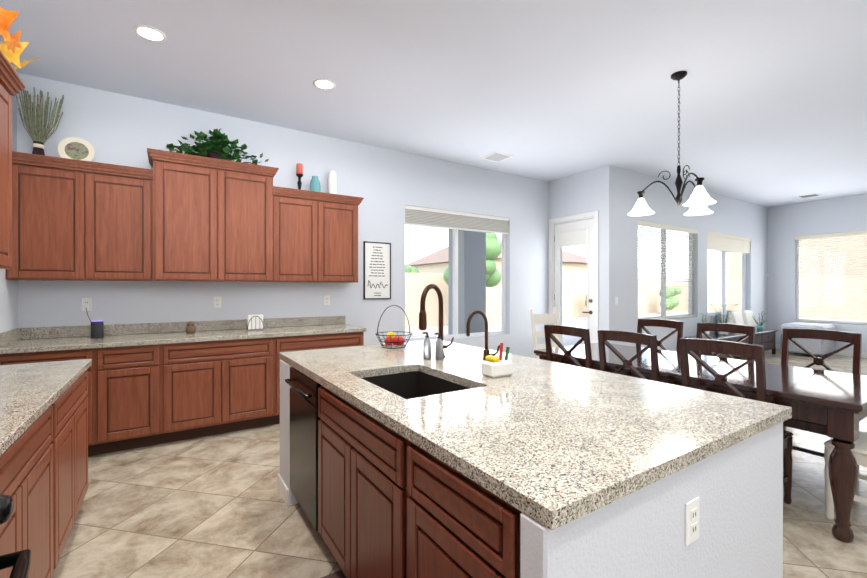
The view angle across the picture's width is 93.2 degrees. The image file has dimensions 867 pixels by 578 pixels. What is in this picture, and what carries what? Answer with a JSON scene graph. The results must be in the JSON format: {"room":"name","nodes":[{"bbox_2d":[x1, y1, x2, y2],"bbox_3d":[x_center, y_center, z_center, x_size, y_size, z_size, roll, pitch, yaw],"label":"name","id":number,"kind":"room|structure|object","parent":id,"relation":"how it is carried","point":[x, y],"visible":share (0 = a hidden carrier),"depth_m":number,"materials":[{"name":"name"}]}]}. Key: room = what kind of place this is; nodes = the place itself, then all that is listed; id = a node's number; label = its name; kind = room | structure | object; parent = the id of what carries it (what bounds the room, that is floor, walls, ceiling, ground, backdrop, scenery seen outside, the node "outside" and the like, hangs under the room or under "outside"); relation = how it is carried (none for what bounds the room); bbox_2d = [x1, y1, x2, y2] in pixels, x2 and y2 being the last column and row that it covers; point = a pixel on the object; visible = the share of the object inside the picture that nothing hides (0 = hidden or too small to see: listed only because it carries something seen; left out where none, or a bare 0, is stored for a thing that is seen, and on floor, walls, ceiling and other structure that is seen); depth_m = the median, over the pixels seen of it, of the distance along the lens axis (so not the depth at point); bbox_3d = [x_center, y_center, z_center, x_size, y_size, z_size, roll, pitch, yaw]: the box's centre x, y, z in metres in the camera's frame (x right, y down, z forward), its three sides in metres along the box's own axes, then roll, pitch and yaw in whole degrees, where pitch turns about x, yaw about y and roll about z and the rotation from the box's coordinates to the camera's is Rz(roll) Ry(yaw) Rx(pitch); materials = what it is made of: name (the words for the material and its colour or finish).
{"room":"kitchen","nodes":[
{"label":"kitchen","id":0,"kind":"room"},
{"bbox_2d":[0,65,17,332],"bbox_3d":[-1.412,-0.234,0.035,0.190,3.186,8.386,0,0,-33],"label":"wall","id":1,"kind":"structure","parent":0,"point":[8,305],"depth_m":3.32,"materials":[{"name":"white paint"}]},
{"bbox_2d":[0,50,25,268],"bbox_3d":[-1.533,-0.630,0.756,0.390,1.045,3.514,0,0,-33],"label":"upper cabinet","id":2,"kind":"object","parent":1,"relation":"attached to","point":[11,83],"visible":1,"depth_m":2.17,"materials":[{"name":"brown wood"}]},
{"bbox_2d":[0,7,40,69],"bbox_3d":[-1.384,-1.273,0.871,0.250,0.234,3.399,0,0,-33],"label":"garland","id":3,"kind":"object","parent":2,"relation":"on","point":[12,47],"visible":0.73,"depth_m":2.06,"materials":[{"name":"orange plant"}]},
{"bbox_2d":[17,73,547,357],"bbox_3d":[-0.756,-0.246,5.367,6.710,3.186,0.150,0,0,-33],"label":"wall","id":4,"kind":"structure","parent":0,"point":[387,185],"depth_m":4.76,"materials":[{"name":"white paint"}]},
{"bbox_2d":[81,298,91,320],"label":"outlet plates","id":5,"kind":"object","parent":4,"relation":"attached to","point":[86,304],"depth_m":3.72,"materials":[{"name":"white plastic"}]},
{"bbox_2d":[6,148,363,282],"bbox_3d":[-2.148,-0.655,4.097,2.990,1.160,0.462,0,0,-33],"label":"upper cabinet","id":6,"kind":"object","parent":4,"relation":"attached to","point":[174,216],"visible":0.98,"depth_m":3.73,"materials":[{"name":"brown wood"}]},
{"bbox_2d":[15,87,63,154],"bbox_3d":[-3.287,-1.374,3.431,0.298,0.598,0.185,0,0,-33],"label":"bundle","id":7,"kind":"object","parent":6,"relation":"on","point":[38,130],"visible":0.96,"depth_m":3.40,"materials":[{"name":"green plant"}]},
{"bbox_2d":[58,137,94,160],"bbox_3d":[-3.122,-1.202,3.591,0.248,0.253,0.092,0,0,-33],"label":"plate","id":8,"kind":"object","parent":6,"relation":"on","point":[76,148],"visible":0.94,"depth_m":3.58,"materials":[{"name":"beige ceramic"}]},
{"bbox_2d":[160,128,268,164],"bbox_3d":[-2.190,-1.428,4.063,1.042,0.383,0.450,0,0,-33],"label":"ivy plant","id":9,"kind":"object","parent":6,"relation":"on","point":[216,145],"visible":0.96,"depth_m":4.04,"materials":[{"name":"green plant"}]},
{"bbox_2d":[296,163,302,189],"bbox_3d":[-1.499,-1.232,4.591,0.100,0.330,0.098,0,0,-33],"label":"candle","id":10,"kind":"object","parent":6,"relation":"on","point":[299,167],"depth_m":4.57,"materials":[{"name":"red wax"}]},
{"bbox_2d":[310,176,320,191],"bbox_3d":[-1.352,-1.175,4.686,0.122,0.215,0.122,0,0,-42],"label":"vase","id":11,"kind":"object","parent":6,"relation":"on","point":[315,185],"depth_m":4.64,"materials":[{"name":"teal ceramic"}]},
{"bbox_2d":[328,170,336,193],"bbox_3d":[-1.185,-1.223,4.794,0.099,0.310,0.099,0,0,-42],"label":"vase","id":12,"kind":"object","parent":6,"relation":"on","point":[332,180],"depth_m":4.75,"materials":[{"name":"white ceramic"}]},
{"bbox_2d":[213,297,220,307],"label":"outlet plates","id":13,"kind":"object","parent":4,"relation":"attached to","point":[216,300],"depth_m":4.29,"materials":[{"name":"white plastic"}]},
{"bbox_2d":[324,296,329,304],"label":"outlet plates","id":14,"kind":"object","parent":4,"relation":"attached to","point":[326,298],"depth_m":4.93,"materials":[{"name":"white plastic"}]},
{"bbox_2d":[363,241,390,298],"bbox_3d":[-0.722,-0.236,5.286,0.380,0.735,0.020,0,0,-33],"label":"family sign","id":15,"kind":"object","parent":4,"relation":"attached to","point":[377,269],"visible":1,"depth_m":5.28,"materials":[{"name":"white paper"}]},
{"bbox_2d":[405,227,505,341],"bbox_3d":[0.356,-0.205,6.134,1.907,1.857,0.060,0,0,-33],"label":"window","id":16,"kind":"structure","parent":4,"relation":"in","point":[455,334],"depth_m":6.11,"materials":[{"name":"white"}]},
{"bbox_2d":[405,205,508,234],"bbox_3d":[0.402,-0.739,6.061,1.902,0.786,0.051,0,0,-33],"label":"window blind","id":17,"kind":"object","parent":16,"relation":"attached to","point":[428,217],"visible":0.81,"depth_m":5.99,"materials":[{"name":"white plastic"}]},
{"bbox_2d":[0,0,866,206],"bbox_3d":[3.300,-1.894,3.083,14.220,0.120,8.386,0,0,-33],"label":"ceiling","id":18,"kind":"structure","parent":0,"point":[773,103],"depth_m":3.51,"materials":[{"name":"white paint"}]},
{"bbox_2d":[133,25,166,41],"bbox_3d":[-2.032,-1.828,2.942,0.195,0.010,0.195,0,0,12],"label":"recessed light","id":19,"kind":"object","parent":18,"relation":"in","point":[150,33],"depth_m":2.93,"materials":[{"name":"white glass"}]},
{"bbox_2d":[313,78,335,89],"bbox_3d":[-0.976,-1.830,3.668,0.195,0.010,0.195,0,0,12],"label":"recessed light","id":20,"kind":"object","parent":18,"relation":"in","point":[321,83],"depth_m":3.66,"materials":[{"name":"white glass"}]},
{"bbox_2d":[480,152,513,161],"bbox_3d":[0.888,-1.834,5.714,0.330,0.012,0.330,0,0,-33],"label":"ceiling vent","id":21,"kind":"object","parent":18,"relation":"in","point":[496,157],"depth_m":5.70,"materials":[{"name":"white metal"}]},
{"bbox_2d":[627,71,716,215],"bbox_3d":[2.143,-1.252,3.550,0.679,1.166,0.724,0,0,-33],"label":"chandelier","id":22,"kind":"object","parent":18,"relation":"hanging from","point":[699,200],"visible":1,"depth_m":3.50,"materials":[{"name":"white glass"}]},
{"bbox_2d":[795,193,822,198],"bbox_3d":[7.429,-1.840,8.114,0.330,0.012,0.330,0,0,-33],"label":"ceiling vent","id":23,"kind":"object","parent":18,"relation":"in","point":[815,194],"depth_m":8.08,"materials":[{"name":"white metal"}]},
{"bbox_2d":[52,349,866,577],"bbox_3d":[3.300,1.412,3.091,14.220,0.120,8.386,0,0,-33],"label":"floor","id":24,"kind":"structure","parent":0,"point":[213,506],"depth_m":2.42,"materials":[{"name":"tile"}]},
{"bbox_2d":[0,495,30,577],"bbox_3d":[-1.129,0.871,0.527,0.811,0.975,0.760,0,0,-33],"label":"gas range","id":25,"kind":"object","parent":24,"relation":"on","point":[19,562],"visible":1,"depth_m":0.96,"materials":[{"name":"black metal"}]},
{"bbox_2d":[0,359,91,577],"bbox_3d":[-1.440,0.834,0.876,0.672,1.046,3.565,0,0,-33],"label":"base cabinet","id":26,"kind":"object","parent":24,"relation":"on","point":[44,445],"visible":0.96,"depth_m":1.71,"materials":[{"name":"brown wood"}]},
{"bbox_2d":[0,315,366,456],"bbox_3d":[-2.131,0.809,3.994,2.903,1.081,0.658,0,0,-33],"label":"base cabinet","id":27,"kind":"object","parent":24,"relation":"on","point":[150,384],"visible":0.67,"depth_m":3.62,"materials":[{"name":"brown wood"}]},
{"bbox_2d":[321,570,345,577],"bbox_3d":[-0.430,1.348,1.386,0.605,0.016,0.980,0,0,-33],"label":"kitchen mat","id":28,"kind":"object","parent":24,"relation":"on","point":[339,574],"visible":1,"depth_m":1.92,"materials":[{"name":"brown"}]},
{"bbox_2d":[277,284,791,577],"bbox_3d":[0.116,0.661,2.142,1.338,1.386,2.368,0,0,-33],"label":"kitchen island","id":29,"kind":"object","parent":24,"relation":"on","point":[401,457],"depth_m":1.33,"materials":[{"name":"brown wood"}]},
{"bbox_2d":[419,284,453,357],"bbox_3d":[-0.002,0.200,2.528,0.259,0.466,0.143,0,0,-33],"label":"faucet","id":30,"kind":"object","parent":29,"relation":"on","point":[439,344],"depth_m":2.52,"materials":[{"name":"brown metal"}]},
{"bbox_2d":[466,310,499,367],"bbox_3d":[0.257,0.274,2.207,0.187,0.320,0.124,0,0,-33],"label":"faucet","id":31,"kind":"object","parent":29,"relation":"on","point":[486,352],"depth_m":2.25,"materials":[{"name":"brown metal"}]},
{"bbox_2d":[530,307,560,358],"bbox_3d":[1.458,0.787,4.738,0.450,1.122,0.516,0,0,-33],"label":"chair","id":32,"kind":"object","parent":24,"relation":"on","point":[549,318],"visible":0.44,"depth_m":4.86,"materials":[{"name":"white wood"}]},
{"bbox_2d":[544,325,592,368],"bbox_3d":[1.310,0.831,3.596,0.509,1.041,0.450,0,0,-33],"label":"chair","id":33,"kind":"object","parent":24,"relation":"on","point":[582,333],"visible":0.12,"depth_m":3.44,"materials":[{"name":"brown wood"}]},
{"bbox_2d":[597,330,659,381],"bbox_3d":[1.604,0.832,3.143,0.509,1.041,0.450,0,0,-33],"label":"chair","id":34,"kind":"object","parent":24,"relation":"on","point":[648,340],"visible":0.27,"depth_m":2.99,"materials":[{"name":"brown wood"}]},
{"bbox_2d":[636,319,683,351],"bbox_3d":[2.106,0.829,4.040,0.509,1.041,0.450,0,0,-33],"label":"chair","id":35,"kind":"object","parent":24,"relation":"on","point":[675,325],"visible":0.23,"depth_m":4.12,"materials":[{"name":"brown wood"}]},
{"bbox_2d":[534,343,866,542],"bbox_3d":[2.017,0.972,3.316,1.050,0.760,2.240,0,0,-33],"label":"dining table","id":36,"kind":"object","parent":24,"relation":"on","point":[835,402],"visible":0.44,"depth_m":2.50,"materials":[{"name":"brown wood"}]},
{"bbox_2d":[695,323,754,359],"bbox_3d":[2.421,0.831,3.554,0.509,1.041,0.450,0,0,-33],"label":"chair","id":37,"kind":"object","parent":24,"relation":"on","point":[749,331],"visible":0.21,"depth_m":3.66,"materials":[{"name":"brown wood"}]},
{"bbox_2d":[684,303,777,357],"bbox_3d":[5.728,0.797,7.803,2.900,1.088,0.573,0,0,-33],"label":"bench","id":38,"kind":"object","parent":24,"relation":"on","point":[765,338],"visible":0.54,"depth_m":7.95,"materials":[{"name":"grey wood"}]},
{"bbox_2d":[700,313,711,336],"bbox_3d":[4.766,0.636,7.147,0.301,0.411,0.276,0,0,-33],"label":"plant","id":39,"kind":"object","parent":38,"relation":"on","point":[705,318],"depth_m":7.17,"materials":[{"name":"green plant"}]},
{"bbox_2d":[711,303,737,334],"bbox_3d":[5.379,0.547,7.577,0.562,0.587,0.573,0,0,-33],"label":"plant","id":40,"kind":"object","parent":38,"relation":"on","point":[721,317],"depth_m":7.59,"materials":[{"name":"green plant"}]},
{"bbox_2d":[752,311,765,329],"bbox_3d":[6.696,0.648,8.420,0.270,0.381,0.359,0,0,-33],"label":"plant","id":41,"kind":"object","parent":38,"relation":"on","point":[759,327],"depth_m":8.41,"materials":[{"name":"green plant"}]},
{"bbox_2d":[679,338,793,504],"bbox_3d":[1.936,0.833,2.631,0.509,1.041,0.450,0,0,-33],"label":"chair","id":42,"kind":"object","parent":24,"relation":"on","point":[689,346],"visible":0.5,"depth_m":2.53,"materials":[{"name":"brown wood"}]},
{"bbox_2d":[780,322,835,357],"bbox_3d":[7.619,1.025,8.351,0.790,0.630,0.680,0,0,-33],"label":"patterned ottoman","id":43,"kind":"object","parent":24,"relation":"on","point":[819,347],"visible":0.67,"depth_m":8.10,"materials":[{"name":"fabric"}]},
{"bbox_2d":[781,329,861,472],"bbox_3d":[2.769,0.832,3.017,0.509,1.041,0.450,0,0,-33],"label":"chair","id":44,"kind":"object","parent":24,"relation":"on","point":[854,339],"visible":0.25,"depth_m":3.04,"materials":[{"name":"brown wood"}]},
{"bbox_2d":[824,431,866,519],"bbox_3d":[2.628,0.793,2.325,0.450,1.122,0.516,0,0,-33],"label":"chair","id":45,"kind":"object","parent":24,"relation":"on","point":[859,451],"visible":0.44,"depth_m":2.40,"materials":[{"name":"white"}]},
{"bbox_2d":[548,167,599,329],"bbox_3d":[2.311,-0.249,6.665,0.150,3.186,1.006,0,0,-33],"label":"wall","id":46,"kind":"structure","parent":0,"point":[578,193],"depth_m":6.58,"materials":[{"name":"white paint"}]},
{"bbox_2d":[549,211,598,344],"bbox_3d":[2.296,0.076,6.661,0.178,2.535,0.965,0,0,-33],"label":"patio door","id":47,"kind":"structure","parent":46,"relation":"in","point":[583,230],"depth_m":6.56,"materials":[{"name":"white"}]},
{"bbox_2d":[600,165,767,351],"bbox_3d":[5.110,-0.252,7.789,6.070,3.186,0.150,0,0,-33],"label":"wall","id":48,"kind":"structure","parent":0,"point":[620,188],"depth_m":6.82,"materials":[{"name":"white paint"}]},
{"bbox_2d":[638,225,692,318],"bbox_3d":[3.989,-0.287,7.110,1.947,1.597,0.060,0,0,-33],"label":"nook window","id":49,"kind":"structure","parent":48,"relation":"in","point":[690,303],"depth_m":7.11,"materials":[{"name":"white"}]},
{"bbox_2d":[638,221,697,318],"bbox_3d":[4.031,-0.291,7.044,1.938,1.588,0.069,0,0,-33],"label":"blinds","id":50,"kind":"object","parent":49,"relation":"attached to","point":[661,226],"visible":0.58,"depth_m":7.00,"materials":[{"name":"beige"}]},
{"bbox_2d":[707,251,745,314],"bbox_3d":[5.932,-0.290,8.369,1.957,1.597,0.060,0,0,-33],"label":"nook window","id":51,"kind":"structure","parent":48,"relation":"in","point":[724,287],"depth_m":8.37,"materials":[{"name":"white"}]},
{"bbox_2d":[707,231,750,253],"bbox_3d":[5.974,-0.924,8.301,1.948,0.328,0.069,0,0,-33],"label":"blinds","id":52,"kind":"object","parent":48,"relation":"attached to","point":[725,242],"visible":0.81,"depth_m":8.23,"materials":[{"name":"beige"}]},
{"bbox_2d":[767,194,866,357],"bbox_3d":[9.554,-0.249,6.360,0.164,3.186,7.080,0,0,-33],"label":"wall","id":53,"kind":"structure","parent":0,"point":[787,224],"depth_m":8.91,"materials":[{"name":"white paint"}]},
{"bbox_2d":[796,236,866,324],"bbox_3d":[8.514,-0.220,8.052,0.060,1.837,2.147,0,0,-33],"label":"window","id":54,"kind":"structure","parent":53,"relation":"in","point":[797,303],"depth_m":8.76,"materials":[{"name":"white"}]},
{"bbox_2d":[795,231,866,323],"bbox_3d":[8.448,-0.224,8.009,0.069,1.828,2.138,0,0,-33],"label":"blinds","id":55,"kind":"object","parent":54,"relation":"attached to","point":[823,236],"visible":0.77,"depth_m":8.45,"materials":[{"name":"beige plastic"}]},
{"label":"outside","id":56,"kind":"structure","parent":0,"visible":0},
{"bbox_2d":[405,311,866,345],"bbox_3d":[5.122,1.393,21.616,48.000,0.130,48.000,0,0,-33],"label":"patio","id":57,"kind":"structure","parent":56,"point":[569,340],"depth_m":14.70,"materials":[{"name":"beige concrete"}]},
{"bbox_2d":[448,229,485,334],"bbox_3d":[-1.291,-0.371,6.588,6.900,3.470,2.444,0,0,-33],"label":"patio cover","id":58,"kind":"object","parent":57,"relation":"on","point":[477,239],"depth_m":8.55,"materials":[{"name":"grey"}]},
{"bbox_2d":[406,239,586,276],"bbox_3d":[4.945,-1.100,29.240,10.800,4.820,9.800,0,0,-33],"label":"neighbouring house","id":59,"kind":"structure","parent":57,"relation":"on","point":[567,258],"depth_m":27.21,"materials":[{"name":"beige"}]},
{"bbox_2d":[405,233,681,310],"bbox_3d":[5.345,-0.433,18.229,17.584,3.540,4.278,0,0,-33],"label":"bushes","id":60,"kind":"object","parent":57,"relation":"on","point":[492,246],"depth_m":14.03,"materials":[{"name":"green plant"}]},
{"bbox_2d":[405,273,866,326],"bbox_3d":[8.156,0.376,7.732,38.000,1.970,21.400,0,0,-33],"label":"fence","id":61,"kind":"object","parent":57,"relation":"on","point":[568,295],"depth_m":18.61,"materials":[{"name":"beige"}]},
{"bbox_2d":[717,234,866,277],"bbox_3d":[23.653,-2.285,22.888,10.300,7.220,10.800,0,0,-33],"label":"neighbouring house","id":62,"kind":"structure","parent":57,"relation":"on","point":[734,273],"depth_m":20.49,"materials":[{"name":"beige"}]}
]}

